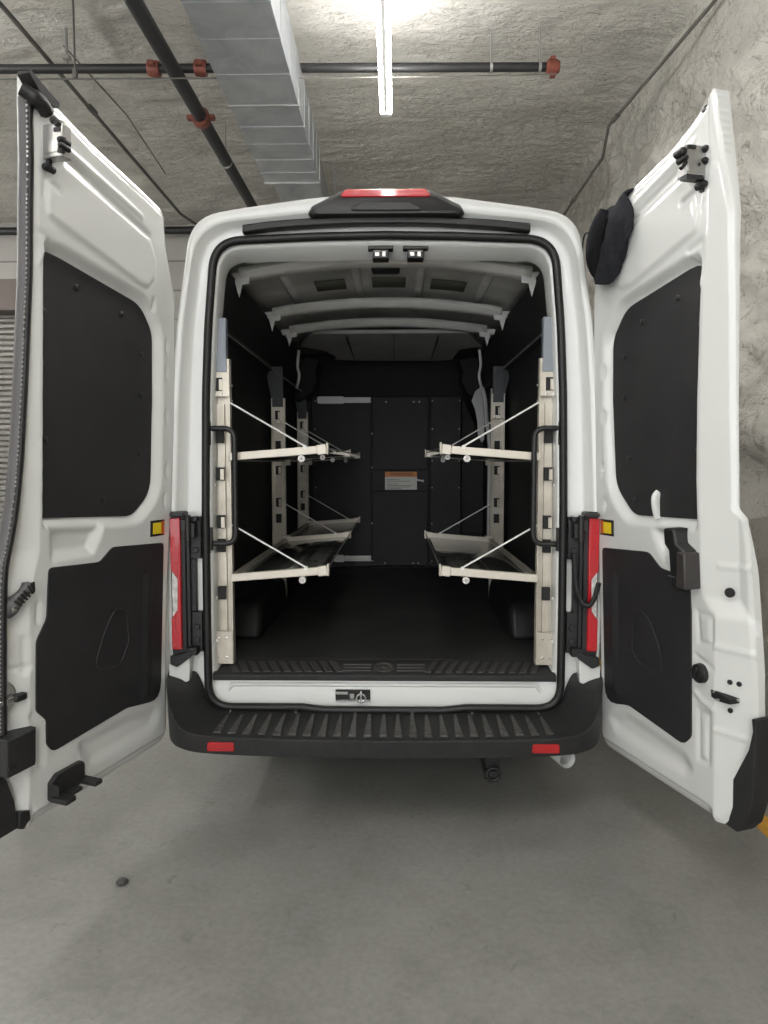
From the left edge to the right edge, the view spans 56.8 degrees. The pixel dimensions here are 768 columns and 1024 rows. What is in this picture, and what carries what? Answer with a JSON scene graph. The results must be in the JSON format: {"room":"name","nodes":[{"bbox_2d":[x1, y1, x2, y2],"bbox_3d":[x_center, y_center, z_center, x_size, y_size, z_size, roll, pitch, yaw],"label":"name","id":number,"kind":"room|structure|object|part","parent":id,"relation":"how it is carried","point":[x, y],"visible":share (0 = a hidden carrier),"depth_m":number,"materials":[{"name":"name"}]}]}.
{"room":"parking garage","nodes":[
{"label":"parking garage","id":0,"kind":"room"},
{"bbox_2d":[0,223,194,501],"bbox_3d":[-2.292,-1.649,10.087,11.200,5.100,0.200,0,4,1],"label":"wall","id":1,"kind":"structure","parent":0,"point":[176,245],"depth_m":9.88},
{"bbox_2d":[0,279,15,525],"bbox_3d":[-5.851,-1.125,9.898,3.510,4.080,0.340,0,4,1],"label":"door","id":2,"kind":"structure","parent":1,"relation":"in","point":[7,286],"depth_m":9.95,"materials":[{"name":"grey metal"}]},
{"bbox_2d":[0,279,15,314],"bbox_3d":[-5.846,-2.950,9.772,3.500,0.420,0.340,0,4,1],"label":"hood","id":3,"kind":"object","parent":2,"relation":"attached to","point":[7,286],"depth_m":9.59,"materials":[{"name":"grey metal"}]},
{"bbox_2d":[0,0,694,224],"bbox_3d":[-2.728,-3.275,1.210,10.600,0.349,17.500,0,4,1],"label":"ceiling","id":4,"kind":"structure","parent":0,"point":[524,140],"depth_m":6.40,"materials":[{"name":"grey concrete"}]},
{"bbox_2d":[72,0,77,77],"bbox_3d":[-2.228,-3.410,5.103,0.030,0.560,0.030,0,4,1],"label":"rod","id":5,"kind":"object","parent":4,"relation":"hanging from","point":[74,70],"visible":1,"depth_m":5.10,"materials":[{"name":"grey metal"}]},
{"bbox_2d":[0,226,194,234],"bbox_3d":[-4.673,-3.789,9.575,6.050,0.100,0.098,0,4,1],"label":"pipe","id":6,"kind":"object","parent":4,"relation":"attached to","point":[167,229],"visible":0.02,"depth_m":9.52,"materials":[{"name":"black metal"}]},
{"bbox_2d":[0,1,196,224],"bbox_3d":[-2.634,-3.476,4.755,0.057,0.114,9.602,0,4,1],"label":"conduit","id":7,"kind":"object","parent":4,"relation":"attached to","point":[91,109],"visible":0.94,"depth_m":6.25,"materials":[{"name":"grey metal"}]},
{"bbox_2d":[0,77,216,79],"bbox_3d":[-3.555,-3.129,5.143,4.825,0.027,0.012,0,4,1],"label":"wire","id":8,"kind":"object","parent":4,"relation":"hanging from","point":[177,77],"visible":0.9,"depth_m":5.12,"materials":[{"name":"grey metal"}]},
{"bbox_2d":[63,45,165,173],"bbox_3d":[-2.332,-3.554,6.401,0.094,0.322,1.701,1,4,9],"label":"wire","id":9,"kind":"object","parent":4,"relation":"hanging from","point":[63,45],"visible":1,"depth_m":6.30,"materials":[{"name":"grey"}]},
{"bbox_2d":[123,0,256,206],"bbox_3d":[-1.566,-3.396,4.381,0.230,0.528,10.881,0,4,1],"label":"pipe","id":10,"kind":"object","parent":4,"relation":"hanging from","point":[200,116],"visible":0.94,"depth_m":5.54,"materials":[{"name":"black metal"}]},
{"bbox_2d":[181,0,334,201],"bbox_3d":[-0.889,-3.287,4.388,0.600,0.766,10.900,0,4,1],"label":"air duct","id":11,"kind":"object","parent":4,"relation":"hanging from","point":[249,46],"visible":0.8,"depth_m":4.93,"materials":[{"name":"metal"}]},
{"bbox_2d":[299,73,556,77],"bbox_3d":[0.312,-3.123,5.083,1.840,0.020,0.010,0,4,1],"label":"wire","id":12,"kind":"object","parent":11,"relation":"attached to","point":[543,73],"visible":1,"depth_m":5.08,"materials":[{"name":"grey metal"}]},
{"bbox_2d":[0,26,559,78],"bbox_3d":[-3.210,-3.519,5.456,9.105,0.390,0.186,0,4,1],"label":"pipe","id":13,"kind":"object","parent":4,"relation":"hanging from","point":[199,67],"visible":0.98,"depth_m":5.41,"materials":[{"name":"black metal"}]},
{"bbox_2d":[376,0,391,116],"bbox_3d":[-0.004,-3.252,4.031,0.085,0.766,2.510,0,4,1],"label":"strip light","id":14,"kind":"object","parent":4,"relation":"hanging from","point":[385,5],"visible":1,"depth_m":4.53,"materials":[{"name":"white plastic"}]},
{"bbox_2d":[0,583,767,1023],"bbox_3d":[-2.526,1.539,1.639,11.000,0.103,17.700,0,4,1],"label":"floor","id":15,"kind":"structure","parent":0,"point":[259,889],"depth_m":2.62,"materials":[{"name":"concrete"}]},
{"bbox_2d":[115,877,128,885],"bbox_3d":[-1.000,1.408,2.709,0.048,0.015,0.048,0,4,1],"label":"pebble","id":16,"kind":"object","parent":15,"relation":"on","point":[121,881],"visible":1,"depth_m":2.70,"materials":[{"name":"grey stone"}]},
{"bbox_2d":[0,69,767,837],"bbox_3d":[-0.079,-0.197,5.327,2.669,2.859,6.083,0,4,-1],"label":"van","id":17,"kind":"object","parent":15,"relation":"on","point":[110,499],"visible":0.96,"depth_m":2.96,"materials":[{"name":"white paint"}]},
{"bbox_3d":[-1.293,0.624,2.372,0.019,0.124,0.124,4,5,43],"label":"latch plate","id":18,"kind":"part","parent":17,"relation":"part of","materials":[{"name":"metal"}]},
{"bbox_3d":[-1.227,0.295,2.372,0.117,0.118,0.043,-4,5,-43],"label":"pull handle","id":19,"kind":"part","parent":17,"relation":"part of","materials":[{"name":"black plastic"}]},
{"bbox_3d":[-1.103,-0.181,2.759,0.160,2.530,0.964,1,4,19],"label":"door","id":20,"kind":"part","parent":17,"relation":"part of","materials":[{"name":"white paint"}]},
{"bbox_2d":[170,511,191,666],"bbox_3d":[-0.908,0.344,3.193,0.095,0.696,0.085,0,4,1],"label":"tail light","id":21,"kind":"object","parent":17,"relation":"on","point":[180,521],"depth_m":3.17,"materials":[{"name":"red plastic"}]},
{"bbox_3d":[-0.854,0.327,3.207,0.062,0.615,0.047,0,4,1],"label":"hinge plate","id":22,"kind":"part","parent":17,"relation":"part of","materials":[{"name":"black plastic"}]},
{"bbox_3d":[-0.726,-0.116,3.206,0.132,0.580,0.050,0,4,1],"label":"grab handle","id":23,"kind":"part","parent":17,"relation":"part of","materials":[{"name":"black plastic"}]},
{"bbox_3d":[-0.771,-1.043,4.942,0.038,0.140,3.300,0,4,1],"label":"wall rail","id":24,"kind":"part","parent":17,"relation":"part of","materials":[{"name":"black plastic"}]},
{"bbox_3d":[-0.648,-1.131,6.112,0.208,0.375,0.250,0,4,1],"label":"corner trim","id":25,"kind":"part","parent":17,"relation":"part of","materials":[{"name":"black plastic"}]},
{"bbox_2d":[235,567,533,659],"bbox_3d":[0.025,0.605,4.873,1.650,0.012,2.980,0,4,1],"label":"floor mat","id":26,"kind":"object","parent":17,"relation":"on","point":[389,613],"visible":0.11,"depth_m":4.19,"materials":[{"name":"black rubber"}]},
{"bbox_2d":[215,318,359,663],"bbox_3d":[-0.514,-0.193,4.704,0.570,1.603,2.956,0,4,1],"label":"shelf rack","id":27,"kind":"object","parent":26,"relation":"on","point":[309,550],"visible":0.91,"depth_m":3.60,"materials":[{"name":"metal"}]},
{"bbox_3d":[-0.747,-0.608,3.218,0.091,0.170,0.006,0,4,1],"label":"splice plate","id":28,"kind":"part","parent":27,"relation":"part of","materials":[{"name":"metal"}]},
{"bbox_3d":[-0.747,0.630,3.304,0.091,0.153,0.007,0,4,1],"label":"splice plate","id":29,"kind":"part","parent":27,"relation":"part of","materials":[{"name":"metal"}]},
{"bbox_3d":[-0.682,-0.348,4.688,0.016,0.034,2.900,0,4,1],"label":"rail","id":30,"kind":"part","parent":27,"relation":"part of","materials":[{"name":"metal"}]},
{"bbox_3d":[-0.682,0.207,4.727,0.016,0.034,2.900,0,4,1],"label":"rail","id":31,"kind":"part","parent":27,"relation":"part of","materials":[{"name":"metal"}]},
{"bbox_3d":[-0.490,-0.269,3.237,0.432,0.069,0.024,0,4,1],"label":"arm","id":32,"kind":"part","parent":27,"relation":"part of","materials":[{"name":"beige metal"}]},
{"bbox_3d":[-0.490,0.286,3.276,0.432,0.069,0.024,0,4,1],"label":"arm","id":33,"kind":"part","parent":27,"relation":"part of","materials":[{"name":"beige metal"}]},
{"bbox_3d":[-0.722,-0.690,4.836,0.091,0.170,0.006,0,4,1],"label":"splice plate","id":34,"kind":"part","parent":27,"relation":"part of","materials":[{"name":"beige metal"}]},
{"bbox_3d":[-0.469,-0.356,4.689,0.415,0.035,2.890,0,4,1],"label":"shelf","id":35,"kind":"part","parent":27,"relation":"part of","materials":[{"name":"beige metal"}]},
{"bbox_3d":[-0.469,0.199,4.728,0.415,0.035,2.890,0,4,1],"label":"shelf","id":36,"kind":"part","parent":27,"relation":"part of","materials":[{"name":"beige metal"}]},
{"bbox_3d":[-0.702,-0.778,6.113,0.091,0.170,0.006,0,4,1],"label":"splice plate","id":37,"kind":"part","parent":27,"relation":"part of","materials":[{"name":"beige metal"}]},
{"bbox_3d":[-0.464,-0.380,4.853,0.432,0.069,0.024,0,4,1],"label":"arm","id":38,"kind":"part","parent":27,"relation":"part of","materials":[{"name":"beige metal"}]},
{"bbox_3d":[-0.464,0.174,4.891,0.432,0.069,0.024,0,4,1],"label":"arm","id":39,"kind":"part","parent":27,"relation":"part of","materials":[{"name":"beige metal"}]},
{"bbox_3d":[-0.445,0.086,6.168,0.432,0.069,0.024,0,4,1],"label":"arm","id":40,"kind":"part","parent":27,"relation":"part of","materials":[{"name":"beige metal"}]},
{"bbox_2d":[424,317,553,664],"bbox_3d":[0.550,-0.148,4.049,0.570,1.603,1.676,0,4,1],"label":"shelf rack","id":41,"kind":"object","parent":26,"relation":"on","point":[466,556],"visible":0.88,"depth_m":3.28,"materials":[{"name":"metal"}]},
{"bbox_3d":[0.515,0.175,4.876,0.432,0.069,0.024,0,4,1],"label":"arm","id":42,"kind":"part","parent":41,"relation":"part of","materials":[{"name":"beige metal"}]},
{"bbox_3d":[0.515,-0.379,4.838,0.432,0.069,0.024,0,4,1],"label":"arm","id":43,"kind":"part","parent":41,"relation":"part of","materials":[{"name":"beige metal"}]},
{"bbox_3d":[0.505,0.244,4.074,0.415,0.035,1.610,0,4,1],"label":"shelf","id":44,"kind":"part","parent":41,"relation":"part of","materials":[{"name":"beige metal"}]},
{"bbox_3d":[0.505,-0.311,4.036,0.415,0.035,1.610,0,4,1],"label":"shelf","id":45,"kind":"part","parent":41,"relation":"part of","materials":[{"name":"beige metal"}]},
{"bbox_3d":[0.490,0.287,3.260,0.432,0.069,0.024,0,4,1],"label":"arm","id":46,"kind":"part","parent":41,"relation":"part of","materials":[{"name":"beige metal"}]},
{"bbox_3d":[0.490,-0.268,3.222,0.432,0.069,0.024,0,4,1],"label":"arm","id":47,"kind":"part","parent":41,"relation":"part of","materials":[{"name":"beige metal"}]},
{"bbox_3d":[0.773,-0.718,4.811,0.091,0.170,0.006,0,4,1],"label":"splice plate","id":48,"kind":"part","parent":41,"relation":"part of","materials":[{"name":"beige metal"}]},
{"bbox_3d":[0.718,0.253,4.066,0.016,0.034,1.620,0,4,1],"label":"rail","id":49,"kind":"part","parent":41,"relation":"part of","materials":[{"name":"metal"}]},
{"bbox_3d":[0.718,-0.302,4.028,0.016,0.034,1.620,0,4,1],"label":"rail","id":50,"kind":"part","parent":41,"relation":"part of","materials":[{"name":"metal"}]},
{"bbox_3d":[0.748,0.632,3.281,0.091,0.153,0.007,0,4,1],"label":"splice plate","id":51,"kind":"part","parent":41,"relation":"part of","materials":[{"name":"metal"}]},
{"bbox_3d":[0.748,-0.607,3.195,0.091,0.170,0.006,0,4,1],"label":"splice plate","id":52,"kind":"part","parent":41,"relation":"part of","materials":[{"name":"metal"}]},
{"bbox_3d":[0.000,0.737,3.305,1.564,0.059,0.157,0,4,1],"label":"sill plate","id":53,"kind":"part","parent":17,"relation":"part of","materials":[{"name":"black plastic"}]},
{"bbox_2d":[371,268,399,273],"bbox_3d":[0.009,-1.290,3.730,0.150,0.060,0.100,0,4,1],"label":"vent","id":54,"kind":"object","parent":17,"relation":"attached to","point":[374,270],"depth_m":3.71,"materials":[{"name":"black plastic"}]},
{"bbox_2d":[308,189,463,217],"bbox_3d":[0.011,-1.337,3.180,0.674,0.126,0.352,0,4,1],"label":"brake light","id":55,"kind":"object","parent":17,"relation":"on","point":[349,203],"depth_m":3.01,"materials":[{"name":"red"}]},
{"bbox_3d":[0.009,-1.242,3.072,1.240,0.071,0.040,0,4,1],"label":"moulding","id":56,"kind":"part","parent":17,"relation":"part of","materials":[{"name":"black plastic"}]},
{"bbox_2d":[307,396,482,566],"bbox_3d":[0.055,-0.267,6.334,1.655,1.520,0.110,0,4,4],"label":"wall","id":57,"kind":"structure","parent":17,"relation":"attached to","point":[398,493],"depth_m":6.33,"materials":[{"name":"black plastic"}]},
{"bbox_3d":[-0.379,-0.268,6.353,0.525,1.520,0.020,0,4,1],"label":"panel","id":58,"kind":"part","parent":57,"relation":"part of","materials":[{"name":"black plastic"}]},
{"bbox_3d":[0.144,-0.269,6.360,0.500,1.510,0.020,0,4,1],"label":"door","id":59,"kind":"part","parent":57,"relation":"part of","materials":[{"name":"black plastic"}]},
{"bbox_3d":[0.144,0.149,6.377,0.490,0.665,0.020,0,4,1],"label":"panel","id":60,"kind":"part","parent":57,"relation":"part of","materials":[{"name":"black plastic"}]},
{"bbox_3d":[0.144,-0.699,6.318,0.490,0.635,0.020,0,4,1],"label":"panel","id":61,"kind":"part","parent":57,"relation":"part of","materials":[{"name":"black plastic"}]},
{"bbox_3d":[0.549,-0.265,6.339,0.270,1.515,0.020,0,4,1],"label":"panel","id":62,"kind":"part","parent":57,"relation":"part of","materials":[{"name":"black plastic"}]},
{"bbox_3d":[0.785,-0.254,6.286,0.220,1.500,0.018,2,5,29],"label":"wing panel","id":63,"kind":"part","parent":57,"relation":"part of","materials":[{"name":"black plastic"}]},
{"bbox_3d":[0.739,-1.130,6.091,0.208,0.375,0.250,0,4,1],"label":"corner trim","id":64,"kind":"part","parent":17,"relation":"part of","materials":[{"name":"black plastic"}]},
{"bbox_3d":[0.831,-0.238,5.587,0.055,1.466,0.359,-1,4,-9],"label":"sliding door frame","id":65,"kind":"part","parent":17,"relation":"part of","materials":[{"name":"white paint"}]},
{"bbox_3d":[0.826,-1.041,4.918,0.038,0.140,3.300,0,4,1],"label":"wall rail","id":66,"kind":"part","parent":17,"relation":"part of","materials":[{"name":"black plastic"}]},
{"bbox_3d":[0.725,-0.115,3.184,0.132,0.580,0.050,0,4,1],"label":"grab handle","id":67,"kind":"part","parent":17,"relation":"part of","materials":[{"name":"black plastic"}]},
{"bbox_3d":[0.852,0.329,3.181,0.062,0.615,0.047,0,4,1],"label":"hinge plate","id":68,"kind":"part","parent":17,"relation":"part of","materials":[{"name":"black plastic"}]},
{"bbox_2d":[577,511,599,668],"bbox_3d":[0.906,0.346,3.165,0.095,0.696,0.085,0,4,1],"label":"tail light","id":69,"kind":"object","parent":17,"relation":"on","point":[588,522],"depth_m":3.14,"materials":[{"name":"red plastic"}]},
{"bbox_2d":[582,188,633,284],"bbox_3d":[0.969,-1.114,2.936,0.257,0.366,0.353,-1,4,-16],"label":"jacket","id":70,"kind":"object","parent":17,"relation":"hanging from","point":[610,230],"visible":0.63,"depth_m":2.85,"materials":[{"name":"black fabric"}]},
{"bbox_3d":[1.087,-0.175,2.761,0.179,2.528,0.914,-1,4,-17],"label":"door","id":71,"kind":"part","parent":17,"relation":"part of","materials":[{"name":"white paint"}]},
{"bbox_3d":[1.091,0.167,2.597,0.082,0.216,0.120,-1,4,-17],"label":"handle","id":72,"kind":"part","parent":17,"relation":"part of","materials":[{"name":"black plastic"}]},
{"bbox_3d":[1.106,0.208,2.554,0.100,0.137,0.050,-1,4,-17],"label":"handle","id":73,"kind":"part","parent":17,"relation":"part of","materials":[{"name":"grey plastic"}]},
{"bbox_2d":[558,0,767,518],"bbox_3d":[2.319,-0.943,1.242,0.521,4.950,17.400,0,4,1],"label":"wall","id":74,"kind":"structure","parent":0,"point":[727,49],"depth_m":4.84,"materials":[{"name":"grey concrete"}]},
{"bbox_2d":[563,0,717,215],"bbox_3d":[2.083,-3.327,6.227,0.251,0.286,7.094,0,4,-3],"label":"conduit","id":75,"kind":"object","parent":74,"relation":"attached to","point":[617,115],"visible":0.93,"depth_m":5.66,"materials":[{"name":"grey metal"}]},
{"bbox_2d":[747,517,767,716],"bbox_3d":[2.422,0.745,1.357,0.171,1.568,17.400,0,4,1],"label":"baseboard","id":76,"kind":"structure","parent":74,"relation":"attached to","point":[758,527],"depth_m":4.47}
]}

